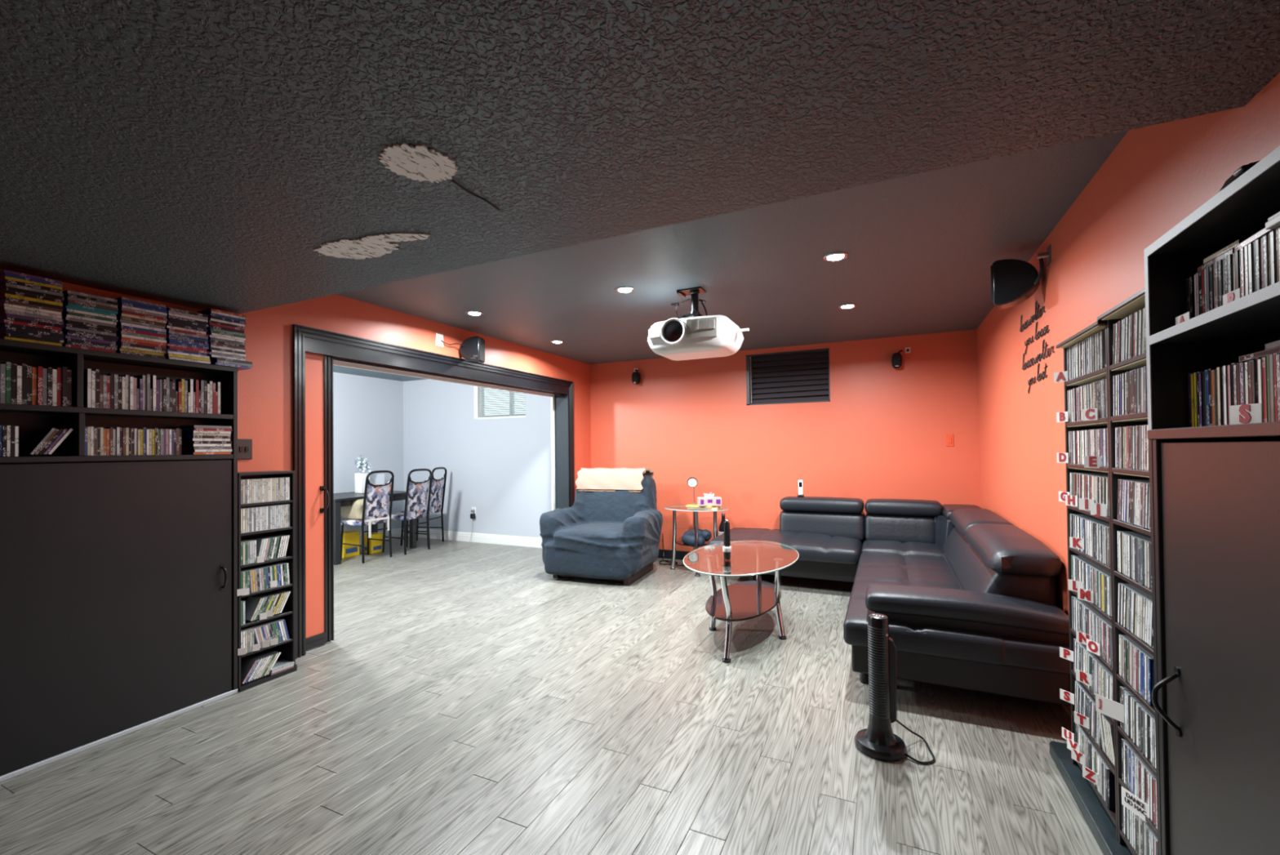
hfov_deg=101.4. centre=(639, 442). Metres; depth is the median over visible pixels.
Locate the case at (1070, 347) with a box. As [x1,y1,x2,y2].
[1070,346,1071,379]
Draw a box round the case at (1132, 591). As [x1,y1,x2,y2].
[1131,591,1145,633]
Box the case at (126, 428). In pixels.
[125,427,128,455]
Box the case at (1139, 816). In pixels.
[1138,816,1140,854]
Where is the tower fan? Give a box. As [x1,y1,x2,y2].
[854,613,935,764]
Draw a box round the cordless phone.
[797,480,804,497]
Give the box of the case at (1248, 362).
[1247,360,1251,404]
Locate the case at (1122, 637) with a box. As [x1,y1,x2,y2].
[1122,636,1130,677]
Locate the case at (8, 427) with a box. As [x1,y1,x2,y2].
[4,425,10,456]
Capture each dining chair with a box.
[340,470,394,563]
[382,468,431,554]
[400,466,446,545]
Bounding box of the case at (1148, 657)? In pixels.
[1147,657,1153,702]
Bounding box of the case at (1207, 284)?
[1205,266,1209,311]
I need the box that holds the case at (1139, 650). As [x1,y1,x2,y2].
[1138,649,1146,693]
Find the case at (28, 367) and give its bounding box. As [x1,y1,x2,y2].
[26,365,31,404]
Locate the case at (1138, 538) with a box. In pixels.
[1137,537,1151,580]
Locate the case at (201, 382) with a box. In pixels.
[199,380,204,413]
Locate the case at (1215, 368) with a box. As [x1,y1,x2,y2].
[1215,368,1217,425]
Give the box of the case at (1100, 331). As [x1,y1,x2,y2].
[1099,331,1101,368]
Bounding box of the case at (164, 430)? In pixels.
[163,429,166,454]
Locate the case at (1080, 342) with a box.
[1080,342,1080,368]
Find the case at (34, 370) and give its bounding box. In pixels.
[31,366,37,404]
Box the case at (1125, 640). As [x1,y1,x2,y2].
[1124,638,1133,680]
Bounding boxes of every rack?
[1055,320,1118,839]
[1097,288,1157,854]
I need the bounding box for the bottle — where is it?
[718,512,728,565]
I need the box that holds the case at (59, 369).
[53,367,62,405]
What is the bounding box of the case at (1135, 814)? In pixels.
[1134,813,1137,853]
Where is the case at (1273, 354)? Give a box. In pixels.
[1272,352,1279,422]
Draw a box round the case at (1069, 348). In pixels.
[1069,347,1071,380]
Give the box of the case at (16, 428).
[14,426,18,456]
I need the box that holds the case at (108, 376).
[106,375,110,408]
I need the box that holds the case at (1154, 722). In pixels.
[1154,721,1155,768]
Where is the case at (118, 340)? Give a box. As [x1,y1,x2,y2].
[115,339,166,348]
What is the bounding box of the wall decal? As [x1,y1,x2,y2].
[1019,301,1054,393]
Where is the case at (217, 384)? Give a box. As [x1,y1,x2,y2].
[213,382,220,413]
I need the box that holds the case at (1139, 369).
[1137,368,1141,413]
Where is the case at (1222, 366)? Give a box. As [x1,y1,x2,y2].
[1222,366,1223,425]
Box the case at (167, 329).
[166,328,208,337]
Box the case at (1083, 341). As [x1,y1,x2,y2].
[1083,341,1084,375]
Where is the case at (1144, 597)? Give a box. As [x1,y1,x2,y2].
[1142,596,1151,641]
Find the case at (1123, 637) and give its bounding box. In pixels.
[1123,637,1133,678]
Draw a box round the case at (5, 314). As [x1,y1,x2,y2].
[0,313,63,324]
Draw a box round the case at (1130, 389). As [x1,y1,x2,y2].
[1128,370,1131,413]
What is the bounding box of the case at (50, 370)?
[44,367,53,405]
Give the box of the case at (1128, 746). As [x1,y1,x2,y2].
[1127,745,1132,787]
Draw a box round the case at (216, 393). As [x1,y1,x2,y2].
[215,391,217,413]
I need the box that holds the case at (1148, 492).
[1147,492,1149,528]
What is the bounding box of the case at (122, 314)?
[116,312,166,324]
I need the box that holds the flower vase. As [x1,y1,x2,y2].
[355,454,372,493]
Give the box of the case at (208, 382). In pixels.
[207,381,212,413]
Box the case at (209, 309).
[196,308,245,317]
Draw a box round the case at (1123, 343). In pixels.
[1122,318,1124,360]
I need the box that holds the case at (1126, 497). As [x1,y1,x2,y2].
[1124,480,1131,522]
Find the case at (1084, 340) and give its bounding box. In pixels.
[1083,339,1085,374]
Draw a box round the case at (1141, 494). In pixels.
[1140,482,1142,526]
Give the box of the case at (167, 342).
[166,341,208,349]
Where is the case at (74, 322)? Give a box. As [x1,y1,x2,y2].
[62,320,117,330]
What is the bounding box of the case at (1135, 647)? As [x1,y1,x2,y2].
[1133,646,1144,689]
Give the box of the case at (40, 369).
[33,365,43,404]
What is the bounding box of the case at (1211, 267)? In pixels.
[1208,264,1213,310]
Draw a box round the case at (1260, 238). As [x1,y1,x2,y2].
[1259,237,1263,288]
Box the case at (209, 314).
[206,312,245,321]
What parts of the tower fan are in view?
panel, power cord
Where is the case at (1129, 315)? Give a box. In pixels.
[1128,315,1130,359]
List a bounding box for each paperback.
[685,504,714,507]
[687,506,721,509]
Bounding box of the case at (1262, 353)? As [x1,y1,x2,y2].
[1239,346,1279,361]
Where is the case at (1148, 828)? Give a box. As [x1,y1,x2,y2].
[1147,827,1152,854]
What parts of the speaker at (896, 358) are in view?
wall plate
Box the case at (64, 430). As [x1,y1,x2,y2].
[42,428,67,454]
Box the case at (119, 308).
[117,307,166,318]
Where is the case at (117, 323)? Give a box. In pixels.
[115,322,166,332]
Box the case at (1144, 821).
[1143,820,1147,854]
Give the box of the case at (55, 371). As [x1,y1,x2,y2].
[52,368,57,405]
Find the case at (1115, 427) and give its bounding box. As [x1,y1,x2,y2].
[1115,426,1116,467]
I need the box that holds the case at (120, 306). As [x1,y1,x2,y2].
[117,305,167,315]
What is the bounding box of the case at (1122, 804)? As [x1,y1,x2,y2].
[1121,804,1123,831]
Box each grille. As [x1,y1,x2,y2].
[479,337,484,361]
[867,624,886,716]
[991,265,994,306]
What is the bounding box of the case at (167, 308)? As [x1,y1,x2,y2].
[166,307,208,317]
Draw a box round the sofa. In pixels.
[708,496,1071,705]
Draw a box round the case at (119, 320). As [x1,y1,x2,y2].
[116,319,164,328]
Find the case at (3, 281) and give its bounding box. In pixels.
[0,279,62,293]
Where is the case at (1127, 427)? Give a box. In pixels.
[1126,426,1128,468]
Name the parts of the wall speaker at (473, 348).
wall plate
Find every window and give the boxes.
[474,386,525,418]
[746,347,830,404]
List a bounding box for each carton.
[340,529,359,557]
[364,532,382,553]
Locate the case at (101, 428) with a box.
[97,426,103,455]
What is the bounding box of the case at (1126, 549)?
[1124,533,1141,575]
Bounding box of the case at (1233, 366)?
[1232,364,1236,404]
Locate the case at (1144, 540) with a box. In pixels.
[1143,540,1151,585]
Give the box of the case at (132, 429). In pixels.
[131,428,133,455]
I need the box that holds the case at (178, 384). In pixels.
[175,381,182,412]
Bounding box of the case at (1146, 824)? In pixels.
[1145,822,1149,854]
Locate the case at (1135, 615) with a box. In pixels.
[1134,592,1148,635]
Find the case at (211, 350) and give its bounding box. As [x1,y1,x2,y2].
[206,349,246,356]
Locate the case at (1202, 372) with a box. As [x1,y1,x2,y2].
[1201,370,1205,426]
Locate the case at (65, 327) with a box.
[62,326,116,336]
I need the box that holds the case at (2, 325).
[0,323,62,333]
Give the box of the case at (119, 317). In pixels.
[116,315,165,326]
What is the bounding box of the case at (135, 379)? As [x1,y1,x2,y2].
[133,377,137,409]
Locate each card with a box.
[236,587,244,595]
[237,647,245,655]
[241,587,248,595]
[252,643,259,651]
[257,555,264,562]
[259,612,266,619]
[262,640,269,647]
[265,609,272,616]
[270,579,277,587]
[271,637,278,644]
[369,473,384,484]
[1053,370,1067,382]
[1056,411,1067,422]
[1057,452,1068,462]
[1058,490,1070,502]
[1059,646,1074,662]
[1059,688,1074,704]
[1062,726,1074,741]
[1065,494,1077,506]
[1066,737,1079,751]
[1067,578,1083,591]
[1069,536,1084,549]
[1071,746,1085,765]
[1074,711,1089,728]
[1075,630,1092,644]
[1075,668,1092,685]
[1077,587,1093,602]
[1079,497,1094,510]
[1082,408,1097,420]
[1082,764,1097,785]
[1084,455,1102,467]
[1086,638,1100,655]
[1090,502,1106,516]
[1095,693,1124,722]
[1121,786,1149,822]
[1175,311,1190,324]
[1222,288,1240,305]
[1229,403,1262,424]
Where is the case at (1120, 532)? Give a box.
[1119,531,1140,573]
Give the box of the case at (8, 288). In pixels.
[0,286,64,300]
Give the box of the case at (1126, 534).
[1126,533,1147,576]
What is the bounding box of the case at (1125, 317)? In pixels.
[1124,317,1125,359]
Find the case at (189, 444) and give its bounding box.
[181,443,231,446]
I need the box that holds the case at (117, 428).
[113,426,119,455]
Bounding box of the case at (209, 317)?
[208,315,245,324]
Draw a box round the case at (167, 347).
[166,346,208,354]
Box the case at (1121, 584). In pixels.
[1120,583,1132,623]
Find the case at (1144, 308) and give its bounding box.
[1142,307,1144,353]
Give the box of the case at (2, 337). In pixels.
[0,336,62,346]
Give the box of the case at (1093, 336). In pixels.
[1092,334,1094,372]
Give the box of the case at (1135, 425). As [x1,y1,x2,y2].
[1135,425,1136,469]
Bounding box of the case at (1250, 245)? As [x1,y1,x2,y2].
[1247,242,1253,293]
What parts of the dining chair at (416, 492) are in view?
leg, leg, leg, seat, backrest, frame, leg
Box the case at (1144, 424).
[1143,424,1145,470]
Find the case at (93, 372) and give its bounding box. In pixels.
[91,370,95,407]
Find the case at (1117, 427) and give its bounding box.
[1116,426,1118,467]
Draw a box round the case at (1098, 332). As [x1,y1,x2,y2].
[1097,332,1100,369]
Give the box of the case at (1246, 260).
[1243,244,1248,295]
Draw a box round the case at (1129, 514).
[1128,480,1131,523]
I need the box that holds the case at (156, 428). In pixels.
[151,427,157,454]
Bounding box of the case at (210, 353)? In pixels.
[207,351,244,358]
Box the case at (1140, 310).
[1138,309,1142,355]
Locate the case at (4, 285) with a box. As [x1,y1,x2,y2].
[0,282,63,296]
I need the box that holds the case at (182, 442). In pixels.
[181,440,231,444]
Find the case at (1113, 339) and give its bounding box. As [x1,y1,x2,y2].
[1112,323,1115,364]
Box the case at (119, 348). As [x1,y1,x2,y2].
[115,347,164,355]
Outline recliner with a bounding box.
[539,474,662,585]
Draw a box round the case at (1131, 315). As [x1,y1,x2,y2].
[1129,314,1133,358]
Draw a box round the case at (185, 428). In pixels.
[180,427,232,431]
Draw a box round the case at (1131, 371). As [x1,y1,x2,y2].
[1130,370,1133,413]
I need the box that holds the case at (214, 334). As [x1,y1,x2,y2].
[206,332,246,340]
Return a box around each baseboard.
[359,527,404,544]
[403,527,542,547]
[657,548,733,564]
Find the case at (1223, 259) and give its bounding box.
[1222,258,1224,295]
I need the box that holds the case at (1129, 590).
[1127,587,1139,630]
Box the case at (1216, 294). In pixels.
[1213,261,1218,307]
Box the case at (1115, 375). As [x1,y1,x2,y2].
[1115,375,1115,415]
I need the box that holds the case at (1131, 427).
[1129,426,1133,469]
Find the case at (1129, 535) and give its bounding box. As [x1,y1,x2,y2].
[1128,534,1150,577]
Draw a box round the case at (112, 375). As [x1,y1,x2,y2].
[103,373,114,408]
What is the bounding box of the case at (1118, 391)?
[1117,374,1119,415]
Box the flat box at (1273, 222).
[1265,211,1279,230]
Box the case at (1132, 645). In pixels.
[1132,644,1142,688]
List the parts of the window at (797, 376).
cord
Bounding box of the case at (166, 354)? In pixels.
[164,353,210,361]
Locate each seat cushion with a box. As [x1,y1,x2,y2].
[708,527,863,564]
[843,551,1005,665]
[861,539,943,556]
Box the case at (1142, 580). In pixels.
[1140,539,1151,584]
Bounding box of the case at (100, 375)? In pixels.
[99,374,102,408]
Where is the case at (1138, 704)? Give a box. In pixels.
[1137,703,1144,746]
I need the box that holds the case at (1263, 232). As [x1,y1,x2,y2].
[1234,227,1275,252]
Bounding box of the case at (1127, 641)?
[1126,640,1135,682]
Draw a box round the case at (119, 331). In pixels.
[116,330,165,340]
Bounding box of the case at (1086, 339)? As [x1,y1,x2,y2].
[1085,338,1087,373]
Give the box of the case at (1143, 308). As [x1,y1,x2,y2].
[1141,308,1143,354]
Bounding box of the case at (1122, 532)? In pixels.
[1121,532,1135,573]
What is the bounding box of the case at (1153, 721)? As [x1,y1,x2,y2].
[1151,719,1155,767]
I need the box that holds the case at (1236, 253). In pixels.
[1234,250,1239,289]
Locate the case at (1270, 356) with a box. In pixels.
[1268,353,1275,422]
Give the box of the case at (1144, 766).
[1142,765,1148,802]
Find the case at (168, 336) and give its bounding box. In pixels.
[165,335,208,343]
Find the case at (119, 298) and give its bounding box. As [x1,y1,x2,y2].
[115,297,166,307]
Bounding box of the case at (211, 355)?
[207,354,246,360]
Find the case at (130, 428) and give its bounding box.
[128,427,131,455]
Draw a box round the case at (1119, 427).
[1119,426,1119,467]
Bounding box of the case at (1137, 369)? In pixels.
[1137,368,1137,413]
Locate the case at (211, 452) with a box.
[181,451,231,454]
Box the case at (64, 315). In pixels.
[62,314,116,324]
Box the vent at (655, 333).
[648,327,661,339]
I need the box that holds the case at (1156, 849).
[1154,838,1158,854]
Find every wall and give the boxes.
[0,269,591,495]
[333,372,404,534]
[403,328,979,551]
[976,72,1279,715]
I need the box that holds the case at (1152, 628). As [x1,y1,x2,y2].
[1151,627,1153,648]
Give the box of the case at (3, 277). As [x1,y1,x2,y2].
[0,275,62,289]
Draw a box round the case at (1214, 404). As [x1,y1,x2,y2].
[1210,369,1217,425]
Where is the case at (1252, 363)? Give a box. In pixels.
[1249,360,1256,404]
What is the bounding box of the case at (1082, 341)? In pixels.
[1081,341,1083,375]
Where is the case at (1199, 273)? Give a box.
[1198,271,1202,314]
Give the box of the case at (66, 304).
[62,302,118,314]
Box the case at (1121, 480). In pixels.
[1119,479,1124,520]
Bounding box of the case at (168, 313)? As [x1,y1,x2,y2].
[167,312,208,322]
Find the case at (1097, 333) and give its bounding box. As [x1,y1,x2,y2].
[1097,333,1098,369]
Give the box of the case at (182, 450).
[181,448,232,452]
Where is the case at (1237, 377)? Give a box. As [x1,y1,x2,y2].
[1235,362,1239,404]
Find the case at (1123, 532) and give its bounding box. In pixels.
[1123,532,1142,573]
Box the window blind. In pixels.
[480,386,525,416]
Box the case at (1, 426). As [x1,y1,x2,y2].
[0,425,2,456]
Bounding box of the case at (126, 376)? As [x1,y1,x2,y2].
[118,374,128,408]
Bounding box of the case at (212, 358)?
[210,356,252,364]
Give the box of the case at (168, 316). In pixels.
[166,315,208,324]
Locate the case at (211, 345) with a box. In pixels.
[208,344,245,351]
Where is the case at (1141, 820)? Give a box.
[1140,817,1143,854]
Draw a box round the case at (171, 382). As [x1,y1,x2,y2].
[169,381,172,411]
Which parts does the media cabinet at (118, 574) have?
panel, door, handle, panel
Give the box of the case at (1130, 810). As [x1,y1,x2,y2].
[1129,809,1131,844]
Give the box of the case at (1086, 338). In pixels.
[1086,337,1088,373]
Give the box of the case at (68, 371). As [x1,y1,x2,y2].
[66,368,71,406]
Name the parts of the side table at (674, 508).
leg, leg, glass, leg, leg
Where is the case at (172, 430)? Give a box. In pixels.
[171,429,173,454]
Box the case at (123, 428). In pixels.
[122,427,125,455]
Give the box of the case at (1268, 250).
[1267,233,1271,285]
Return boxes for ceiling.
[0,0,1279,314]
[333,130,1128,381]
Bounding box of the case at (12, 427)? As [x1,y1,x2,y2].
[10,425,14,456]
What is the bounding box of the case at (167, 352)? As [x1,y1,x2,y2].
[166,350,209,358]
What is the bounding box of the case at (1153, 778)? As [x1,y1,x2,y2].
[1152,777,1156,824]
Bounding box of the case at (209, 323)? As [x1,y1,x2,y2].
[208,322,244,331]
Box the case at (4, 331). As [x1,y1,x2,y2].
[0,329,64,340]
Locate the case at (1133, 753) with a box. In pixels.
[1132,751,1137,794]
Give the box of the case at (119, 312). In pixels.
[118,310,167,320]
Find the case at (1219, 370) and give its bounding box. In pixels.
[1216,366,1222,425]
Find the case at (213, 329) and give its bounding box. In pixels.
[206,327,244,335]
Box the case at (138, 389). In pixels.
[137,388,139,409]
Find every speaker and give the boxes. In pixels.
[435,333,484,364]
[631,368,640,384]
[891,346,911,368]
[991,244,1051,309]
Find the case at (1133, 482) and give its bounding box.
[1131,480,1141,524]
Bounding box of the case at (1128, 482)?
[1126,480,1129,523]
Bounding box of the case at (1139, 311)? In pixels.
[1137,311,1139,355]
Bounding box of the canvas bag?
[340,498,366,519]
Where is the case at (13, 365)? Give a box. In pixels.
[11,363,16,404]
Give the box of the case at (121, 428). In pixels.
[120,427,122,455]
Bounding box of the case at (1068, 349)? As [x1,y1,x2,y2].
[1066,348,1069,380]
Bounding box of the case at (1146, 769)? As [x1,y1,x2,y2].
[1145,767,1151,803]
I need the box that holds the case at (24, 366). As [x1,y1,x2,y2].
[17,363,27,404]
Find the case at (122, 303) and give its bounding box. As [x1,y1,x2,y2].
[118,302,167,313]
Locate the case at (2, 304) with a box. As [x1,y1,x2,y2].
[0,302,62,315]
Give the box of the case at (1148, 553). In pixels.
[1146,542,1151,588]
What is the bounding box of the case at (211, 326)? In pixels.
[206,324,244,333]
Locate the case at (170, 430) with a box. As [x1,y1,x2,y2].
[168,429,171,454]
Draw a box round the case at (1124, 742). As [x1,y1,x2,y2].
[1123,741,1128,783]
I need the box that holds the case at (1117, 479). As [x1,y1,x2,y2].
[1116,479,1149,518]
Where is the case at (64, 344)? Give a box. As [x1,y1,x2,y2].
[62,343,115,352]
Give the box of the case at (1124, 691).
[1123,689,1130,731]
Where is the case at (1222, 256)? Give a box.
[1196,248,1234,272]
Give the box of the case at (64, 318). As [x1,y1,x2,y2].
[62,316,115,327]
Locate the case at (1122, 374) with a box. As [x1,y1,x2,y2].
[1121,373,1124,414]
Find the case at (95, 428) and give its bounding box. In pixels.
[93,427,97,455]
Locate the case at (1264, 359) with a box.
[1262,356,1267,422]
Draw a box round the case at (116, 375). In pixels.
[114,373,118,408]
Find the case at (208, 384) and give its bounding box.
[207,383,209,413]
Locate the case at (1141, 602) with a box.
[1140,595,1151,639]
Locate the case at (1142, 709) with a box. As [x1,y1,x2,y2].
[1141,708,1149,754]
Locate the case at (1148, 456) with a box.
[1146,424,1149,470]
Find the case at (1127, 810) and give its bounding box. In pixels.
[1126,807,1129,839]
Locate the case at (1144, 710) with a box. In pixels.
[1144,710,1151,754]
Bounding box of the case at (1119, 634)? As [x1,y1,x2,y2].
[1119,634,1127,674]
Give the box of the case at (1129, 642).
[1128,641,1137,682]
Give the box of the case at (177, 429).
[168,428,178,454]
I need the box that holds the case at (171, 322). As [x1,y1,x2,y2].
[166,320,206,328]
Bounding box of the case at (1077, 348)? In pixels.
[1076,348,1077,377]
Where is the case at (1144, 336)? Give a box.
[1143,306,1146,353]
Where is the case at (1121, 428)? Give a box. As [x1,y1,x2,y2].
[1120,426,1122,467]
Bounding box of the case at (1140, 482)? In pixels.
[1138,482,1141,525]
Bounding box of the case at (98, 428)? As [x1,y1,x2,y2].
[97,427,100,455]
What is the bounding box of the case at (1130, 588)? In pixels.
[1129,588,1141,630]
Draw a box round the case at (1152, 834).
[1151,832,1155,854]
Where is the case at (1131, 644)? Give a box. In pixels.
[1129,642,1138,685]
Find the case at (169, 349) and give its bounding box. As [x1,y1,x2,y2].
[166,348,207,355]
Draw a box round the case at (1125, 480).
[1123,480,1147,521]
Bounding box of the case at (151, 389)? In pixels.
[150,388,152,410]
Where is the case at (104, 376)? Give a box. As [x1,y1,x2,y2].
[102,374,106,408]
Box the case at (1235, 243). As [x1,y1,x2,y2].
[1203,237,1248,264]
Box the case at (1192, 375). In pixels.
[1191,373,1194,426]
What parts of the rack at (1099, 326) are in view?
panel, panel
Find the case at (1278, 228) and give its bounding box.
[1277,226,1279,281]
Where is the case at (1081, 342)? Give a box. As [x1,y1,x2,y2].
[1080,342,1082,376]
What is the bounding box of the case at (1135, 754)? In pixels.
[1133,753,1138,784]
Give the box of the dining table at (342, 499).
[333,490,416,564]
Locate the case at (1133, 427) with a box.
[1132,426,1135,469]
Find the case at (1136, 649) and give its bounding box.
[1135,648,1146,692]
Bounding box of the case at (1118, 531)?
[1118,530,1137,571]
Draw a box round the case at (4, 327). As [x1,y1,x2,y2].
[0,326,63,337]
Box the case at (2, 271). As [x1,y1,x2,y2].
[0,269,61,284]
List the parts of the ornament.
knob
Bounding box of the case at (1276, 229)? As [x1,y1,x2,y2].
[1275,228,1278,282]
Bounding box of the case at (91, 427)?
[90,426,93,455]
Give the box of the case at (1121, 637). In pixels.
[1120,635,1129,676]
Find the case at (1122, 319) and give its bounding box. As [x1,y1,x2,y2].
[1120,319,1123,361]
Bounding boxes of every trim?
[292,324,306,658]
[295,324,573,387]
[305,338,568,395]
[333,360,555,510]
[554,393,569,508]
[568,382,574,506]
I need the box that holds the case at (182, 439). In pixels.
[181,438,230,440]
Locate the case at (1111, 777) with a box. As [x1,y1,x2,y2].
[1107,769,1115,810]
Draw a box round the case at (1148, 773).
[1147,772,1154,818]
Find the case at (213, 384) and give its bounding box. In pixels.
[212,382,215,413]
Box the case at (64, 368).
[58,366,66,406]
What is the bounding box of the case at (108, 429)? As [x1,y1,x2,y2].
[106,428,110,455]
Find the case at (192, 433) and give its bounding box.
[181,432,231,435]
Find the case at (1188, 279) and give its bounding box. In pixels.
[1186,277,1190,311]
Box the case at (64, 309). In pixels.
[62,308,116,319]
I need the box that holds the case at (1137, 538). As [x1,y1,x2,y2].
[1137,537,1151,581]
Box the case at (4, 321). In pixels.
[0,319,62,330]
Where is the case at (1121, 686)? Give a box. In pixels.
[1120,685,1126,727]
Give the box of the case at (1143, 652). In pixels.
[1142,652,1150,696]
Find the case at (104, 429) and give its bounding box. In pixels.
[103,428,106,455]
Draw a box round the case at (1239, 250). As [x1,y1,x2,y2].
[1239,249,1240,288]
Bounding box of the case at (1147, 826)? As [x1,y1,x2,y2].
[1146,825,1151,854]
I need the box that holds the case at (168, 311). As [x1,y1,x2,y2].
[166,310,208,319]
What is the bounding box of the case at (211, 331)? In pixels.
[206,329,245,337]
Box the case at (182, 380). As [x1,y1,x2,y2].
[175,378,184,412]
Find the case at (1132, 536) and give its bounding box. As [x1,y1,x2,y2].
[1132,536,1150,578]
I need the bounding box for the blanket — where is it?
[575,467,653,492]
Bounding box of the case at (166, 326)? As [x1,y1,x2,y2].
[164,324,206,333]
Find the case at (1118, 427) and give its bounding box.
[1118,426,1119,467]
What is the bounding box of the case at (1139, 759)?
[1138,759,1144,798]
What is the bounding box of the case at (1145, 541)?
[1144,540,1147,586]
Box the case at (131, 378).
[128,376,133,409]
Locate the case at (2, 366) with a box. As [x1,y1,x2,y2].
[0,363,5,403]
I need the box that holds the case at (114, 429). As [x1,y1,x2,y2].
[113,428,115,455]
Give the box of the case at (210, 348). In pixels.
[206,346,244,354]
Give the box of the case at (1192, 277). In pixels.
[1189,275,1195,318]
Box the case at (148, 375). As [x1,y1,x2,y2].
[133,373,150,410]
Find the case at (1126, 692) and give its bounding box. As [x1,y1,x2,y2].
[1124,691,1132,733]
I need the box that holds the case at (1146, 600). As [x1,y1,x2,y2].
[1144,598,1152,642]
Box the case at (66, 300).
[63,299,118,311]
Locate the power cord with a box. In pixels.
[658,533,692,565]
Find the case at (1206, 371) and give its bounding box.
[1205,370,1209,426]
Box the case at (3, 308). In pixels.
[0,306,62,318]
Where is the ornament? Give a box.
[1219,160,1259,191]
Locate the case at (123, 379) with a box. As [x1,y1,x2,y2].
[121,376,125,408]
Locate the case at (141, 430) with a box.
[140,429,143,454]
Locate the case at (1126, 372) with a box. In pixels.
[1125,372,1128,414]
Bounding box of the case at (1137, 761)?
[1136,757,1142,797]
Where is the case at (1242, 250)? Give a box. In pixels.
[1240,246,1244,297]
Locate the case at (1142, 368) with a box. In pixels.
[1141,367,1143,412]
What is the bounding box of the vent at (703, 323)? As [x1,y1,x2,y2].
[697,318,715,329]
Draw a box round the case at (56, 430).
[34,428,59,454]
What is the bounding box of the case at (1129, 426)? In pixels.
[1128,426,1131,469]
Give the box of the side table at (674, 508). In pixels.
[663,505,728,576]
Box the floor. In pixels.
[0,536,1103,854]
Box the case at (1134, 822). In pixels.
[1133,812,1135,850]
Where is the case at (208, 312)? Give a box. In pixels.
[200,311,245,319]
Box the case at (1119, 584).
[1117,582,1131,623]
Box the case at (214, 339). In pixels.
[208,337,244,345]
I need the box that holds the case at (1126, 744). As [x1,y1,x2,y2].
[1124,743,1130,786]
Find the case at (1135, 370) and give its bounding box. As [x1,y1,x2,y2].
[1133,368,1137,413]
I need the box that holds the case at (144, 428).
[132,427,146,454]
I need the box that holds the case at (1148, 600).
[1147,600,1152,644]
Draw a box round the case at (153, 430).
[151,429,155,454]
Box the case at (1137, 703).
[1136,702,1142,746]
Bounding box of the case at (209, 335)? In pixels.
[208,334,244,342]
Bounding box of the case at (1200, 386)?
[1198,373,1203,426]
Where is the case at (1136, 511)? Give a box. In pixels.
[1135,481,1149,525]
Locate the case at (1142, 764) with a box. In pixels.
[1141,763,1147,799]
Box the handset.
[722,519,731,559]
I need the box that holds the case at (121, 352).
[115,350,165,358]
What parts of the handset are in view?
handle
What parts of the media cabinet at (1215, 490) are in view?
handle, panel, panel, door, panel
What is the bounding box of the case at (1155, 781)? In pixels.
[1155,781,1157,829]
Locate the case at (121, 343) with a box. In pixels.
[115,342,166,351]
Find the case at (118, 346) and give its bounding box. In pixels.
[117,345,166,353]
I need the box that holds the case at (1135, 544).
[1133,537,1146,581]
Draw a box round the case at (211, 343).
[208,342,245,350]
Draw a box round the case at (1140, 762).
[1139,761,1145,799]
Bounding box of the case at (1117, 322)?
[1116,321,1118,363]
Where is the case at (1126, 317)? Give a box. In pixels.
[1124,316,1128,359]
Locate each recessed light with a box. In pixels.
[465,310,483,315]
[550,340,564,343]
[614,286,635,293]
[822,252,848,262]
[838,303,857,309]
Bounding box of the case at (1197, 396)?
[1196,371,1201,426]
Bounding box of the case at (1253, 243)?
[1252,241,1255,292]
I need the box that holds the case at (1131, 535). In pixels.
[1131,535,1151,577]
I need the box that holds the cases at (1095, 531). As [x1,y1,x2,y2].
[240,378,1151,805]
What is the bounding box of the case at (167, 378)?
[156,377,169,411]
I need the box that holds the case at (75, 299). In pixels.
[64,296,117,308]
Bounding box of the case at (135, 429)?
[133,428,137,455]
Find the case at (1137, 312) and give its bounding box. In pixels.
[1134,311,1138,356]
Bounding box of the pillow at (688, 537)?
[681,528,711,546]
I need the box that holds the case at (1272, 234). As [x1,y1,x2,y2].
[1269,230,1275,284]
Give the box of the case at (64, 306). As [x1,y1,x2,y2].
[62,305,116,316]
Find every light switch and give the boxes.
[237,438,252,459]
[945,433,953,446]
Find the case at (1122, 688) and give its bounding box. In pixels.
[1121,687,1128,728]
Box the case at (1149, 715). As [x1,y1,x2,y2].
[1148,714,1155,759]
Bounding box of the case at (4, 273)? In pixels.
[0,272,62,287]
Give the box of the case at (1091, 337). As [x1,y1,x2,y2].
[1089,336,1092,372]
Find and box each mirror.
[687,476,697,504]
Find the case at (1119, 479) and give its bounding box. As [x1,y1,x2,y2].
[1117,479,1142,519]
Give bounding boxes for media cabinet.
[0,338,238,781]
[1143,146,1279,854]
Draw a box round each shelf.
[0,403,233,420]
[0,453,233,462]
[240,499,292,506]
[240,526,292,535]
[240,555,292,567]
[240,582,292,597]
[240,608,293,627]
[240,637,293,657]
[675,540,710,546]
[705,580,781,621]
[1065,367,1106,385]
[1066,417,1106,426]
[1066,463,1108,471]
[1067,505,1109,521]
[1068,545,1110,572]
[1070,590,1111,622]
[1070,627,1112,673]
[1071,669,1113,724]
[1071,711,1115,775]
[1076,761,1115,826]
[1109,352,1146,369]
[1111,411,1147,421]
[1111,467,1149,475]
[1112,519,1151,536]
[1114,570,1151,595]
[1115,622,1153,655]
[1116,673,1155,715]
[1117,725,1156,777]
[1118,777,1157,836]
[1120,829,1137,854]
[1146,421,1279,439]
[1152,294,1279,344]
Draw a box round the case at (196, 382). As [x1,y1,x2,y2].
[193,379,199,413]
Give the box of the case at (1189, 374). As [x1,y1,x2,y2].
[1188,373,1193,426]

